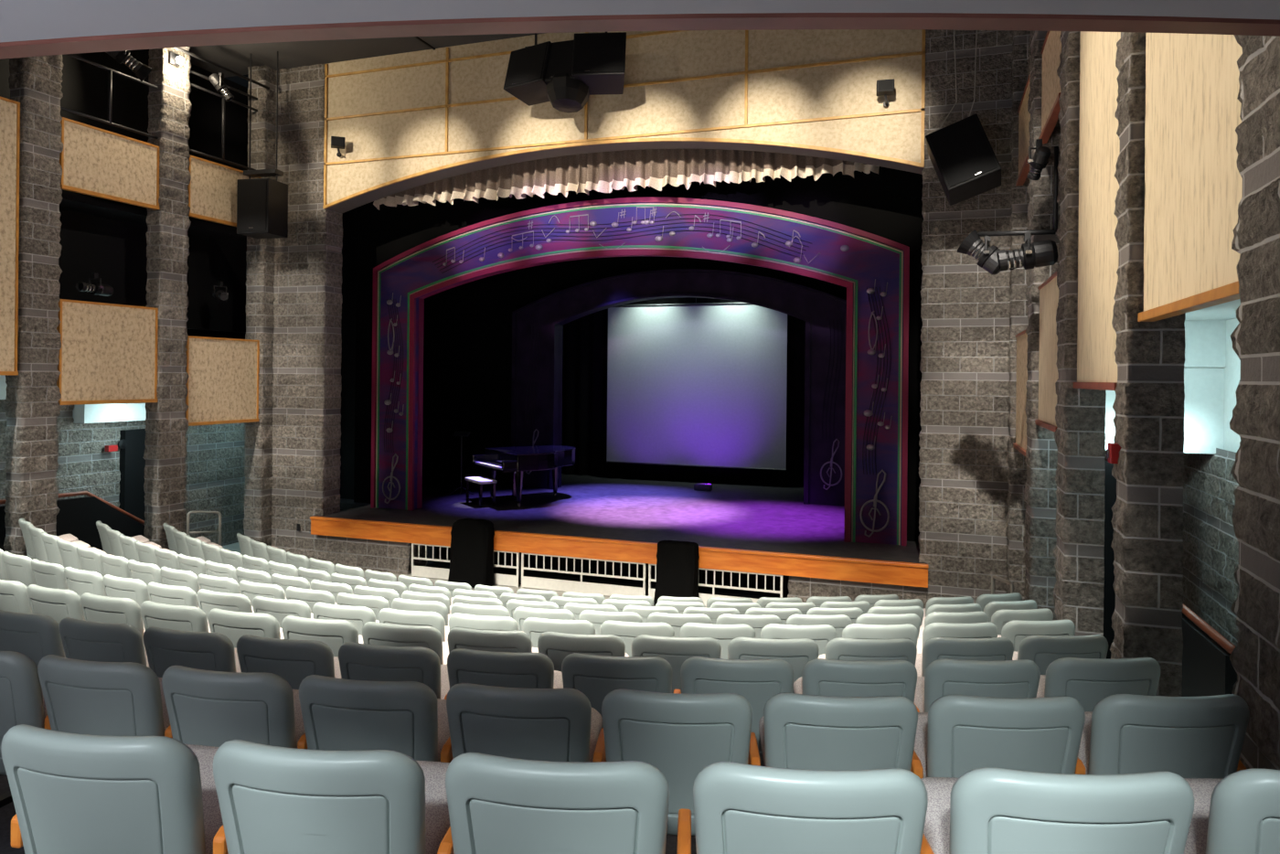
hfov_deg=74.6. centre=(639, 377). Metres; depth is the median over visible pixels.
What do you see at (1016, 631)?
seat
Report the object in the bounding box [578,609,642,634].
seat
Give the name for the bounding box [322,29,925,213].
wall
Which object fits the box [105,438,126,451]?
fire alarm
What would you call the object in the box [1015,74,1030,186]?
acoustic panel
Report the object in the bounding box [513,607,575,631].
seat
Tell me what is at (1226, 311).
ceiling
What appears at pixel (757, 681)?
seat
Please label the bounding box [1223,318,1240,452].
wall
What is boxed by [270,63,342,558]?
stone pillar
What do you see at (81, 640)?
seat
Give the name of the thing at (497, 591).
seat
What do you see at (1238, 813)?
seat
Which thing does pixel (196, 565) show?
seat
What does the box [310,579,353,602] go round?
seat
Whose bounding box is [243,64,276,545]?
wall pier
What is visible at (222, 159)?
gallery railing
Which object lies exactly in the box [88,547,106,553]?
seat cushion
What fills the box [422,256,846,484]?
curtain
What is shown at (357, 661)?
seat
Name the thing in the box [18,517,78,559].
seat
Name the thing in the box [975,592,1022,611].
seat
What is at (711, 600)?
seat
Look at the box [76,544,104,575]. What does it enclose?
seat
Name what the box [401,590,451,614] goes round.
seat
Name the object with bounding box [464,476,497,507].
piano bench
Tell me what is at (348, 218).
wall
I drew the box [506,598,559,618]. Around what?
seat
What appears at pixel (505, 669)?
seat
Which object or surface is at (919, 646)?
seat cushion
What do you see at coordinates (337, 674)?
seat cushion
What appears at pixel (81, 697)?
seat
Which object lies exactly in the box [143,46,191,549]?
wall pier
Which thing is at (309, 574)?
seat
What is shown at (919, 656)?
seat cushion
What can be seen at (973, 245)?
stage light
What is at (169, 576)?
seat
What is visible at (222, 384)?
acoustic panel
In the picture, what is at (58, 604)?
seat
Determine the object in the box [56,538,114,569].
seat
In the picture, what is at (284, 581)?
seat
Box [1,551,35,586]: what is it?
seat
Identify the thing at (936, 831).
seat cushion
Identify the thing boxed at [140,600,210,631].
seat
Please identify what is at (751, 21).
ceiling
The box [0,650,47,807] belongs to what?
seat
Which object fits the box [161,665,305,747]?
seat
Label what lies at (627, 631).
seat
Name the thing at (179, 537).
seat
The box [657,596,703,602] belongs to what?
seat
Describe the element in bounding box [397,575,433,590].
seat
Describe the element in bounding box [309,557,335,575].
seat
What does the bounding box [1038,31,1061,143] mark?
acoustic panel
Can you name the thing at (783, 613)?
seat
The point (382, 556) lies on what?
wall
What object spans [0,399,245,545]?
wall
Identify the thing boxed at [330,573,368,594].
seat
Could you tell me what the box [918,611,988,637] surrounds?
seat
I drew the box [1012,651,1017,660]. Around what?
seat cushion
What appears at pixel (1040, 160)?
stage light
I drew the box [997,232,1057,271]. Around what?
stage light
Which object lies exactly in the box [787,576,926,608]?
wall
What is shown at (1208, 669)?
guard
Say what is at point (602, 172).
valance curtain
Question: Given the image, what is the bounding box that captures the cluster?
[503,32,626,112]
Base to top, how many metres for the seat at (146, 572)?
0.830 m
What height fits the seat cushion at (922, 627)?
0.176 m
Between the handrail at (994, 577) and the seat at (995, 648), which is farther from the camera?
the handrail at (994, 577)
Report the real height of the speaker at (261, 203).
2.990 m
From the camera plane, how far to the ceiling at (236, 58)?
13.69 m
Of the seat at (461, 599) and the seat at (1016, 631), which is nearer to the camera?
the seat at (1016, 631)
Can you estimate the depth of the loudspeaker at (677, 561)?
11.80 m
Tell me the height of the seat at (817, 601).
0.830 m
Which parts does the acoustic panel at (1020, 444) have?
trim, trim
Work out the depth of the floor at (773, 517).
14.72 m
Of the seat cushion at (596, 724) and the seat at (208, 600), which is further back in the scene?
the seat at (208, 600)
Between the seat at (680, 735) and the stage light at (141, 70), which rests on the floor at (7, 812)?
the seat at (680, 735)
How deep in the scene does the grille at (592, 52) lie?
11.60 m
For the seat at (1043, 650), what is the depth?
4.79 m
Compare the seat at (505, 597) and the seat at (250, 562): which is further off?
the seat at (250, 562)
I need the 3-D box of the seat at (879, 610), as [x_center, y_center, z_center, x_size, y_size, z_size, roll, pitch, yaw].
[2.296,2.495,7.872,0.567,0.830,0.593,1,0,-4]
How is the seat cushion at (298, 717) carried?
on the seat at (206, 708)
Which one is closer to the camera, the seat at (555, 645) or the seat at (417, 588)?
the seat at (555, 645)
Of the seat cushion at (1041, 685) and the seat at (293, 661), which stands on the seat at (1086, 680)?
the seat cushion at (1041, 685)
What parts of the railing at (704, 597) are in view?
rail, rail, post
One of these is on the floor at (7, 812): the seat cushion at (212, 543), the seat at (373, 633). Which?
the seat at (373, 633)
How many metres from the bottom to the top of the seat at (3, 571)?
0.830 m
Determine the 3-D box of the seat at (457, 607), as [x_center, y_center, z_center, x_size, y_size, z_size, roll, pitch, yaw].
[-1.323,2.311,7.249,0.567,0.830,0.593,1,0,13]
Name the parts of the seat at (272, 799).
armrest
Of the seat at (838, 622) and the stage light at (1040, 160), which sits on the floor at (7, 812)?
the seat at (838, 622)
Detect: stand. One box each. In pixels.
[448,431,473,494]
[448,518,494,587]
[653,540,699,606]
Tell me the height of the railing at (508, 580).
0.542 m
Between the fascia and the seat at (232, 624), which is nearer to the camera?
the seat at (232, 624)
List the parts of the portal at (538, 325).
moulding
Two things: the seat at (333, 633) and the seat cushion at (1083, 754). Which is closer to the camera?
the seat cushion at (1083, 754)
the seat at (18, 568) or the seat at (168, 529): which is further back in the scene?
the seat at (168, 529)
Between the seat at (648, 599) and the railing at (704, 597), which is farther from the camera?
the railing at (704, 597)
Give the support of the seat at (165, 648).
on the floor at (7, 812)
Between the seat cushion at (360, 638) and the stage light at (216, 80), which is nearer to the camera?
the seat cushion at (360, 638)
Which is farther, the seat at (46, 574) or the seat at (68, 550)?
the seat at (68, 550)
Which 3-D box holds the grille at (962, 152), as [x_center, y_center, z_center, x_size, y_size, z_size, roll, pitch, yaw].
[3.803,-2.661,9.908,0.774,0.860,0.155,1,0,19]
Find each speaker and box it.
[236,51,287,238]
[330,136,345,157]
[876,78,894,106]
[925,30,1001,205]
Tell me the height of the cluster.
1.469 m
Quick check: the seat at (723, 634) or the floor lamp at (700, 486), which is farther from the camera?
the floor lamp at (700, 486)
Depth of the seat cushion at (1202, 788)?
2.18 m
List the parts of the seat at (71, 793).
armrest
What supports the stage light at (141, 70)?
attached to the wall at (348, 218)
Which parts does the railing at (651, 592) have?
post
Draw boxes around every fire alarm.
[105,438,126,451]
[1106,442,1121,463]
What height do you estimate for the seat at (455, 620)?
0.830 m
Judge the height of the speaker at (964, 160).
3.107 m
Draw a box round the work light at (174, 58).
[168,51,184,66]
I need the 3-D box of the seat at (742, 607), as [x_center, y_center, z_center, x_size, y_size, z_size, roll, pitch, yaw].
[0.960,2.698,8.762,0.567,0.830,0.593,1,0,2]
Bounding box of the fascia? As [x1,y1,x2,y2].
[309,515,928,587]
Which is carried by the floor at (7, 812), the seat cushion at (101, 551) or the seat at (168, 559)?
the seat at (168, 559)
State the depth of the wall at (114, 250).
13.31 m
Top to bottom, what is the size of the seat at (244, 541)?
0.830 m
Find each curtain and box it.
[353,166,923,541]
[373,149,879,210]
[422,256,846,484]
[561,297,805,485]
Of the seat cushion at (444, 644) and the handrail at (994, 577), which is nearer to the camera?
the seat cushion at (444, 644)
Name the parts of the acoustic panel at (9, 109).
trim, trim, trim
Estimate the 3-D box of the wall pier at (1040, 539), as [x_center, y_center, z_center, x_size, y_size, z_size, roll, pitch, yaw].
[4.234,-0.969,8.805,0.320,8.520,0.530,1,0,19]
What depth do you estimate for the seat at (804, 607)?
8.47 m
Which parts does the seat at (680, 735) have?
armrest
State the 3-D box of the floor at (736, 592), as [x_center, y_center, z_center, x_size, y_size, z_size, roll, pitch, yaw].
[-1.218,3.383,11.662,15.500,0.350,4.050,1,0,19]
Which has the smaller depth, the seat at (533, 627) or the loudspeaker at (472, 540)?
the seat at (533, 627)
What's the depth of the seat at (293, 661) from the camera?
4.11 m
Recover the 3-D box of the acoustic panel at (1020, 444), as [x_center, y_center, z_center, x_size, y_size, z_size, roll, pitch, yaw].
[4.460,0.171,9.766,0.082,1.395,1.470,1,0,19]
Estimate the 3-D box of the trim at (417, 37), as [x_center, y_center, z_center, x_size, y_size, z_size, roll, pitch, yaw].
[-3.406,-5.298,5.279,15.800,0.030,15.700,1,0,19]
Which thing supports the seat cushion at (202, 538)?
on the seat at (168, 529)
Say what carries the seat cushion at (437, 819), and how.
on the seat at (272, 799)
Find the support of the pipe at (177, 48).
hanging from the ceiling at (236, 58)
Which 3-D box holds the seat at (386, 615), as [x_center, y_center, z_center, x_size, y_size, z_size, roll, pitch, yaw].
[-1.655,2.111,6.357,0.567,0.830,0.593,1,0,13]
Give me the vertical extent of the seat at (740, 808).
0.830 m
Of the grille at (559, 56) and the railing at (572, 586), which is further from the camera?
the railing at (572, 586)
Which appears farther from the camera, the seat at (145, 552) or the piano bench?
the piano bench
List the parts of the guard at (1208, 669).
rail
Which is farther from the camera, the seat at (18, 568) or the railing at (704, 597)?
the railing at (704, 597)
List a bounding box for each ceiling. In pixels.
[0,0,1279,42]
[189,32,544,77]
[1184,298,1240,320]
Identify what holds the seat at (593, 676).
on the floor at (7, 812)
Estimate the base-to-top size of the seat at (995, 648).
0.830 m
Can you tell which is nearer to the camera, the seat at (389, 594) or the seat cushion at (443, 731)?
the seat cushion at (443, 731)
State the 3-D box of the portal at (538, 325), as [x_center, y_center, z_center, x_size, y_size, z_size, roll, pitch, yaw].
[0.747,0.118,17.204,7.300,4.593,0.490,1,0,19]
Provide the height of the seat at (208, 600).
0.830 m
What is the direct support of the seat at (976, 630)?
on the floor at (7, 812)
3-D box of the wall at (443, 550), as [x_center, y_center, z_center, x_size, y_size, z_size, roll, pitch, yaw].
[-0.548,2.935,13.574,6.300,0.820,0.100,1,0,19]
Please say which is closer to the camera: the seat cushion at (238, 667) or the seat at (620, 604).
the seat cushion at (238, 667)
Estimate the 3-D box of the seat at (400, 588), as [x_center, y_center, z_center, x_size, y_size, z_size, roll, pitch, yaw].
[-2.774,2.684,9.606,0.567,0.830,0.593,1,0,23]
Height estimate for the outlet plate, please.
0.120 m
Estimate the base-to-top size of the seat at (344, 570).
0.830 m
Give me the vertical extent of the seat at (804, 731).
0.830 m
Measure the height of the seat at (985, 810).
0.830 m
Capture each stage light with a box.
[75,272,113,296]
[106,50,152,81]
[208,72,234,101]
[212,281,228,300]
[957,229,1000,274]
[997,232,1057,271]
[1026,138,1051,180]
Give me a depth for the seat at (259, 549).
12.12 m
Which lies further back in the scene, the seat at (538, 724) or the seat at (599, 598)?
the seat at (599, 598)
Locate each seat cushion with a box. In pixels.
[41,688,47,717]
[58,533,78,542]
[73,540,91,548]
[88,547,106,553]
[131,534,149,543]
[143,643,149,667]
[146,541,161,548]
[158,677,170,731]
[185,744,223,853]
[194,535,211,543]
[207,542,223,548]
[234,647,241,671]
[279,627,284,639]
[292,689,305,747]
[333,656,341,678]
[358,635,362,643]
[416,760,450,853]
[437,698,449,761]
[440,664,449,699]
[442,641,448,664]
[445,626,449,641]
[532,647,538,652]
[554,670,563,688]
[589,707,602,762]
[758,715,765,766]
[793,676,802,693]
[818,653,825,658]
[913,676,924,712]
[913,712,927,778]
[915,653,922,676]
[916,637,922,653]
[918,625,924,637]
[921,777,958,853]
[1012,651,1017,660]
[1036,674,1045,697]
[1077,711,1092,774]
[1184,778,1221,853]
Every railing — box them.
[60,53,158,138]
[189,69,257,170]
[411,543,450,579]
[493,550,519,586]
[521,552,646,596]
[648,563,656,599]
[698,567,782,606]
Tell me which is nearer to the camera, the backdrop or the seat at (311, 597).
the seat at (311, 597)
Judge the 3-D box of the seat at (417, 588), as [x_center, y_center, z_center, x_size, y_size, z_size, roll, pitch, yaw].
[-2.263,2.690,9.405,0.567,0.830,0.593,1,0,20]
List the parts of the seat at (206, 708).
armrest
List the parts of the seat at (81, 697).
armrest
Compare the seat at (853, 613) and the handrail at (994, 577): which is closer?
the seat at (853, 613)
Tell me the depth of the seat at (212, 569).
9.20 m
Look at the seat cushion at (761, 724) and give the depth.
3.23 m
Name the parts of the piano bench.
leg, leg, leg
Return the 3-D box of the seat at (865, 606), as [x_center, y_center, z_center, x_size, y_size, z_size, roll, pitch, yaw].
[2.060,2.689,8.767,0.567,0.830,0.593,1,0,-3]
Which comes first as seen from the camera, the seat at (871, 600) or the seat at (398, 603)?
the seat at (398, 603)
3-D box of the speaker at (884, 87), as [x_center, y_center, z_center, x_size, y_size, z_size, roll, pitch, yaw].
[3.239,-3.750,11.100,0.220,0.278,0.288,1,0,13]
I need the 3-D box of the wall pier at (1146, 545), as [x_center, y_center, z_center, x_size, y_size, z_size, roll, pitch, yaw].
[3.006,-0.981,4.972,0.316,8.520,0.374,1,0,19]
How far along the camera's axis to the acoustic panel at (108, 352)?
11.76 m
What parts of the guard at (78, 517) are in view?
rail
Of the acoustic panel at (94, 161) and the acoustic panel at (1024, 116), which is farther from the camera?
the acoustic panel at (94, 161)
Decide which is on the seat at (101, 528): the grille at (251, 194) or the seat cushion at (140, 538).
the seat cushion at (140, 538)
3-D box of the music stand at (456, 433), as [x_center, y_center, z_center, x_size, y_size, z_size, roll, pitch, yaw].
[-3.568,1.738,17.011,0.454,1.269,0.498,1,0,19]
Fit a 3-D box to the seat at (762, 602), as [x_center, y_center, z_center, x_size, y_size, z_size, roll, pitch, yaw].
[1.547,2.882,9.656,0.567,0.830,0.593,1,0,-1]
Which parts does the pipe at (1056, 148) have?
arm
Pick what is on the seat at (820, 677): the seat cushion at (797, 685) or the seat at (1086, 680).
the seat cushion at (797, 685)
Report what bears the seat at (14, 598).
on the floor at (7, 812)
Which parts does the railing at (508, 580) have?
rail, rail, post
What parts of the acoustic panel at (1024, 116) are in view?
trim, trim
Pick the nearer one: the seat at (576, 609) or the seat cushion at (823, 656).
the seat cushion at (823, 656)
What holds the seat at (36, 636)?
on the floor at (7, 812)
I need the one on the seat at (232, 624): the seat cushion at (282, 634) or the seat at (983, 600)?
the seat cushion at (282, 634)
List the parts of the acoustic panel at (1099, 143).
trim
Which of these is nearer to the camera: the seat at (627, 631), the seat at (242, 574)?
the seat at (627, 631)
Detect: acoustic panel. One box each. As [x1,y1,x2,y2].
[0,96,20,375]
[56,298,158,405]
[59,117,159,210]
[185,335,259,426]
[187,154,261,226]
[1013,330,1027,456]
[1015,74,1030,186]
[1035,271,1059,432]
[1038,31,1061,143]
[1073,31,1120,390]
[1137,32,1242,321]
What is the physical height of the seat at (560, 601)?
0.830 m
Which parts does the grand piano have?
leg, fallboard lid, leg, lid, leg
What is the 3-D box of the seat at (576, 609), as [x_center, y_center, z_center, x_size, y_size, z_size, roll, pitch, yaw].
[-0.449,2.509,8.001,0.567,0.830,0.593,1,0,9]
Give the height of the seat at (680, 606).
0.830 m
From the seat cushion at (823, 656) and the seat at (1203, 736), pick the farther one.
the seat cushion at (823, 656)
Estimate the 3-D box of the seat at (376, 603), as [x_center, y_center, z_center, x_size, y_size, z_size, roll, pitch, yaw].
[-2.388,2.305,7.537,0.567,0.830,0.593,1,0,18]
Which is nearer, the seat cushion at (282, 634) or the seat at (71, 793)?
the seat at (71, 793)
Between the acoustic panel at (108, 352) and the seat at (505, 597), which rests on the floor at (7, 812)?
the seat at (505, 597)
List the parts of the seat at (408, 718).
armrest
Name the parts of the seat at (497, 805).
armrest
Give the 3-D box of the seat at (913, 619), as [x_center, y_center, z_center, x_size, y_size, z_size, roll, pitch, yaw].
[1.963,2.302,6.944,0.567,0.830,0.593,1,0,-2]
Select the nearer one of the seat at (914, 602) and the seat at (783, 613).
the seat at (783, 613)
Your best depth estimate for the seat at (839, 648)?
4.76 m
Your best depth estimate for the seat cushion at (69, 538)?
10.69 m
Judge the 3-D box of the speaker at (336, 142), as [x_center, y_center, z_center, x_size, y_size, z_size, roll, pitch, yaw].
[-5.024,-3.830,13.971,0.220,0.278,0.288,1,0,-21]
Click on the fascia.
(913, 574)
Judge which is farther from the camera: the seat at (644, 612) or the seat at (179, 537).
the seat at (179, 537)
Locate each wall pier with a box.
[3,54,63,555]
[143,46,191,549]
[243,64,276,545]
[1005,30,1031,600]
[1023,30,1060,620]
[1052,31,1106,636]
[1109,32,1185,696]
[1229,34,1279,769]
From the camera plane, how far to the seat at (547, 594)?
9.71 m
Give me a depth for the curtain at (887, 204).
13.40 m
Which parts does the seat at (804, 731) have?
armrest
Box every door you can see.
[118,428,145,525]
[1103,460,1116,659]
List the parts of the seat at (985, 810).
armrest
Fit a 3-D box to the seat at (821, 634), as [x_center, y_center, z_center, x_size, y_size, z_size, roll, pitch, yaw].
[1.078,2.109,5.998,0.567,0.830,0.593,1,0,2]
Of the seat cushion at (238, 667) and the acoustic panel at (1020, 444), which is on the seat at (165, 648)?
the seat cushion at (238, 667)
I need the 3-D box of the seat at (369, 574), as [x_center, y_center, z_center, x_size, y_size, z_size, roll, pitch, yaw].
[-3.203,2.861,10.807,0.567,0.830,0.593,1,0,28]
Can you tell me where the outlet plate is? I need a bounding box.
[296,523,300,531]
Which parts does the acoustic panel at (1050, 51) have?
trim, trim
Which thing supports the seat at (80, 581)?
on the floor at (7, 812)
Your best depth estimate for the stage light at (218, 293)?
13.91 m
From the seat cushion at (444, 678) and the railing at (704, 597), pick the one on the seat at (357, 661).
the seat cushion at (444, 678)
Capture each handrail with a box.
[186,511,221,545]
[991,575,1013,594]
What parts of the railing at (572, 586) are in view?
post, rail, rail, post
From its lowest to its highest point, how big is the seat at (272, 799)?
0.830 m
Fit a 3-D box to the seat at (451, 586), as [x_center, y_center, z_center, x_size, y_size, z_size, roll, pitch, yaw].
[-2.207,2.876,10.349,0.567,0.830,0.593,1,0,21]
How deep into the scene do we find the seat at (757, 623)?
6.67 m
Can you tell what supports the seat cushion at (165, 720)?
on the seat at (81, 697)
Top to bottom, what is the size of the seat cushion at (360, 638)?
0.176 m
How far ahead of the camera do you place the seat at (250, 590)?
7.63 m
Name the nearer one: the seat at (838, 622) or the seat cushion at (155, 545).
the seat at (838, 622)
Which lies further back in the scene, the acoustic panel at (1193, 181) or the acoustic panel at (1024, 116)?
the acoustic panel at (1024, 116)
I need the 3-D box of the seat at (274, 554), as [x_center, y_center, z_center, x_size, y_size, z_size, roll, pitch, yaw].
[-5.014,2.815,12.039,0.567,0.830,0.593,1,0,40]
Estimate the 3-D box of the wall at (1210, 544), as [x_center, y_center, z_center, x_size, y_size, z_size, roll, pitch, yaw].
[4.359,2.032,7.165,1.662,2.720,10.412,1,0,19]
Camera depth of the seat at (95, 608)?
5.64 m
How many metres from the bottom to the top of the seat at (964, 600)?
0.830 m
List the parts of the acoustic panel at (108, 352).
trim, trim, trim, trim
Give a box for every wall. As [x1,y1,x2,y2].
[0,49,248,332]
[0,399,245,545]
[187,207,356,510]
[316,534,426,575]
[322,29,925,213]
[436,546,789,593]
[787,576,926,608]
[917,29,1013,603]
[1104,448,1238,646]
[1105,366,1224,454]
[1184,320,1226,367]
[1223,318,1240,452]
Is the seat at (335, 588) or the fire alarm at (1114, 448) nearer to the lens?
the fire alarm at (1114, 448)
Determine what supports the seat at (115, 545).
on the floor at (7, 812)
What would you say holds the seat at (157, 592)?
on the floor at (7, 812)
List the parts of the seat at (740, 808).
armrest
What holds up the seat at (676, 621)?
on the floor at (7, 812)
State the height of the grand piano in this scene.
0.984 m
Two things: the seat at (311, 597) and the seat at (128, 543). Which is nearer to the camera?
the seat at (311, 597)
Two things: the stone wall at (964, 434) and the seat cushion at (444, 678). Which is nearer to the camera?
the seat cushion at (444, 678)
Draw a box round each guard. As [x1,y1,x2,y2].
[0,490,144,551]
[1181,603,1237,696]
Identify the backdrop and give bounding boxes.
[606,297,787,470]
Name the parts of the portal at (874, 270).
moulding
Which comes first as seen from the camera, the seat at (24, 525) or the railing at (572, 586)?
the seat at (24, 525)
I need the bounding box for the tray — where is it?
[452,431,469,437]
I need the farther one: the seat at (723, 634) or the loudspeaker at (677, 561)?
the loudspeaker at (677, 561)
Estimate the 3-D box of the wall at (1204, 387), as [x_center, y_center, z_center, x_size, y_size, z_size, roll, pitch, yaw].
[5.007,0.069,8.369,1.360,1.340,0.100,1,0,19]
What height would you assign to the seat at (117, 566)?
0.830 m
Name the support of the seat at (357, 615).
on the floor at (7, 812)
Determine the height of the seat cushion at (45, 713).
0.176 m
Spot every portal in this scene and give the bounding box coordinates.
[370,197,909,545]
[510,268,846,506]
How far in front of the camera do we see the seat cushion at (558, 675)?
4.34 m
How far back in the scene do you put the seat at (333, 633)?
5.16 m
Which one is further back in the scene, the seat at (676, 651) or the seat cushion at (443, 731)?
the seat at (676, 651)
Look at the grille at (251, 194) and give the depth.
13.43 m
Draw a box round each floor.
[0,774,696,853]
[59,192,245,238]
[221,542,241,554]
[315,473,926,564]
[363,561,788,607]
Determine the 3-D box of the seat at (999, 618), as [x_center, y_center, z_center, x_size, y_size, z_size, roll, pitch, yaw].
[3.084,2.290,7.034,0.610,0.830,0.593,1,0,-7]
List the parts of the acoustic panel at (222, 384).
trim, trim, trim, trim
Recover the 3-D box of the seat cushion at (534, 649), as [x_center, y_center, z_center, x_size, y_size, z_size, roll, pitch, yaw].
[-0.859,1.843,5.300,0.470,0.176,0.431,1,0,9]
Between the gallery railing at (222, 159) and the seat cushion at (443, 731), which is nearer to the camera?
the seat cushion at (443, 731)
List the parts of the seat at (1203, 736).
armrest, armrest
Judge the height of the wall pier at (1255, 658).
8.520 m
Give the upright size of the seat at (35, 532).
0.830 m
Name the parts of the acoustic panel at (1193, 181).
trim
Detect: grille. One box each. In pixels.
[237,180,266,231]
[331,137,343,145]
[504,42,547,86]
[544,40,573,79]
[573,32,624,73]
[878,80,893,90]
[928,116,998,187]
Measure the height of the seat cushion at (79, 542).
0.176 m
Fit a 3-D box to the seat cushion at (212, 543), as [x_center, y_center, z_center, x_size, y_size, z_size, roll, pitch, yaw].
[-6.302,2.524,12.119,0.431,0.176,0.470,1,0,-44]
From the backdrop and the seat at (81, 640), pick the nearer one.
the seat at (81, 640)
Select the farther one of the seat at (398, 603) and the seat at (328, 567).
the seat at (328, 567)
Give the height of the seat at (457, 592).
0.830 m
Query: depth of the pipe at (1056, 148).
7.88 m
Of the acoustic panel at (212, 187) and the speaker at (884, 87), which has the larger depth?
the acoustic panel at (212, 187)
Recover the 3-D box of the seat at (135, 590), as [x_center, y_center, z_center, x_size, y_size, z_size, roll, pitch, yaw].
[-4.262,2.086,7.255,0.567,0.830,0.593,1,0,25]
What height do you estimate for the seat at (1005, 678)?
0.830 m
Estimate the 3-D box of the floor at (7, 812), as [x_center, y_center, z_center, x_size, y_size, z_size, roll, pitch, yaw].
[-3.777,2.564,5.142,13.005,1.898,15.647,1,0,19]
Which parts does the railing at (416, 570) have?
post, rail, rail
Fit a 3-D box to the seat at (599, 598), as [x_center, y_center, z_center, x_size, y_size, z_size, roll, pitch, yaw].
[-0.633,2.888,9.874,0.567,0.830,0.593,1,0,12]
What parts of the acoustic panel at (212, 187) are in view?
trim, trim, trim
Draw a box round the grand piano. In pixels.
[471,445,575,506]
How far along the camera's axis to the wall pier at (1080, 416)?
6.73 m
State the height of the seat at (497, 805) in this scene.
0.830 m
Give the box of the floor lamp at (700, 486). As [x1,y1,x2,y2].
[693,482,712,490]
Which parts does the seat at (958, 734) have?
armrest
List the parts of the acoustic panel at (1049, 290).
trim, trim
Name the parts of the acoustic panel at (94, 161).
trim, trim, trim, trim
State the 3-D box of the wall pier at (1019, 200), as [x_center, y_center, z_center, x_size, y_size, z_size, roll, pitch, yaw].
[4.836,-0.963,10.553,0.388,8.520,0.295,1,0,19]
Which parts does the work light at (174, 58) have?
bulb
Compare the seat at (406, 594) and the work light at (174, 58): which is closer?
the seat at (406, 594)
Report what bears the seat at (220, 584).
on the floor at (7, 812)
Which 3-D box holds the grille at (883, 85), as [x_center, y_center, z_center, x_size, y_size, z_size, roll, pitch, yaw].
[3.207,-3.809,10.964,0.180,0.120,0.008,1,0,13]
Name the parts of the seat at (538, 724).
armrest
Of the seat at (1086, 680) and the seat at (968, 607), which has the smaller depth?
the seat at (1086, 680)
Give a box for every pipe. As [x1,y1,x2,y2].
[172,47,269,89]
[978,146,1058,270]
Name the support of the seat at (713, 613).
on the floor at (7, 812)
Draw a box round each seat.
[0,548,44,580]
[0,579,31,613]
[0,609,65,666]
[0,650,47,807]
[0,724,223,853]
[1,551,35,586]
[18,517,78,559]
[26,584,85,624]
[28,524,91,562]
[31,558,68,589]
[37,654,170,735]
[41,531,106,565]
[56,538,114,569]
[58,617,149,667]
[64,566,106,597]
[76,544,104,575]
[80,592,145,638]
[96,520,149,554]
[100,552,131,578]
[103,574,149,606]
[106,526,161,556]
[118,533,169,561]
[128,559,162,585]
[135,540,158,565]
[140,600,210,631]
[143,626,241,677]
[147,581,199,607]
[154,546,180,569]
[160,566,199,594]
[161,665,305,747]
[162,522,211,554]
[172,528,223,556]
[177,554,206,575]
[185,534,232,560]
[196,588,253,619]
[197,573,240,593]
[201,541,222,564]
[204,560,238,583]
[207,608,284,648]
[212,739,450,853]
[219,547,244,569]
[235,566,272,585]
[236,533,278,556]
[236,634,341,689]
[238,580,286,606]
[242,554,269,574]
[250,539,268,562]
[252,596,313,628]
[266,545,287,564]
[267,560,298,576]
[271,573,310,592]
[281,615,362,657]
[285,586,336,613]
[286,551,309,569]
[297,674,449,761]
[298,566,331,585]
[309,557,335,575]
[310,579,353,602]
[312,602,379,635]
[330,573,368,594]
[334,564,365,579]
[336,592,389,619]
[338,641,449,699]
[353,585,399,608]
[362,621,448,664]
[364,569,397,586]
[368,578,407,597]
[378,608,449,641]
[391,597,451,626]
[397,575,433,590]
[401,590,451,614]
[408,584,453,606]
[434,579,472,597]
[437,752,669,853]
[440,682,602,762]
[443,648,563,699]
[447,627,538,653]
[448,612,522,631]
[450,602,510,617]
[452,588,497,598]
[452,595,503,607]
[474,584,514,599]
[500,592,546,607]
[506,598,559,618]
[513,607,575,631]
[516,587,558,601]
[522,617,595,647]
[537,631,629,671]
[549,596,597,608]
[561,591,605,604]
[561,652,672,727]
[563,602,618,619]
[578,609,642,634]
[592,688,752,835]
[599,620,674,656]
[601,598,651,611]
[608,594,653,607]
[622,605,679,622]
[631,634,721,693]
[647,612,711,637]
[655,600,705,614]
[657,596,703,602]
[673,656,794,766]
[676,761,927,853]
[679,622,755,659]
[682,607,740,624]
[706,597,753,607]
[710,601,761,614]
[715,613,781,638]
[727,637,819,693]
[745,607,801,624]
[747,693,917,770]
[757,597,802,607]
[760,623,837,656]
[765,601,816,614]
[786,614,851,638]
[793,658,917,702]
[806,596,852,607]
[806,607,863,623]
[818,637,917,666]
[820,600,870,614]
[842,623,917,646]
[854,594,899,607]
[855,613,920,637]
[867,605,923,625]
[874,598,923,608]
[910,694,1085,778]
[913,658,1040,712]
[915,637,1013,676]
[916,622,998,653]
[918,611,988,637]
[920,767,1194,853]
[921,603,981,625]
[922,596,973,616]
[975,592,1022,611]
[983,599,1037,622]
[991,608,1053,635]
[997,619,1075,651]
[1012,634,1108,674]
[1036,657,1160,711]
[1074,693,1249,778]
[1184,768,1279,853]
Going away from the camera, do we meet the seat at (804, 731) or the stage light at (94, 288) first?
the seat at (804, 731)
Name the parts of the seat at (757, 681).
armrest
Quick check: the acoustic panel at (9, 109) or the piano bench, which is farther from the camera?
the piano bench
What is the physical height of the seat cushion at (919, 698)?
0.176 m
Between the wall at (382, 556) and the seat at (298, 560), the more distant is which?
the wall at (382, 556)

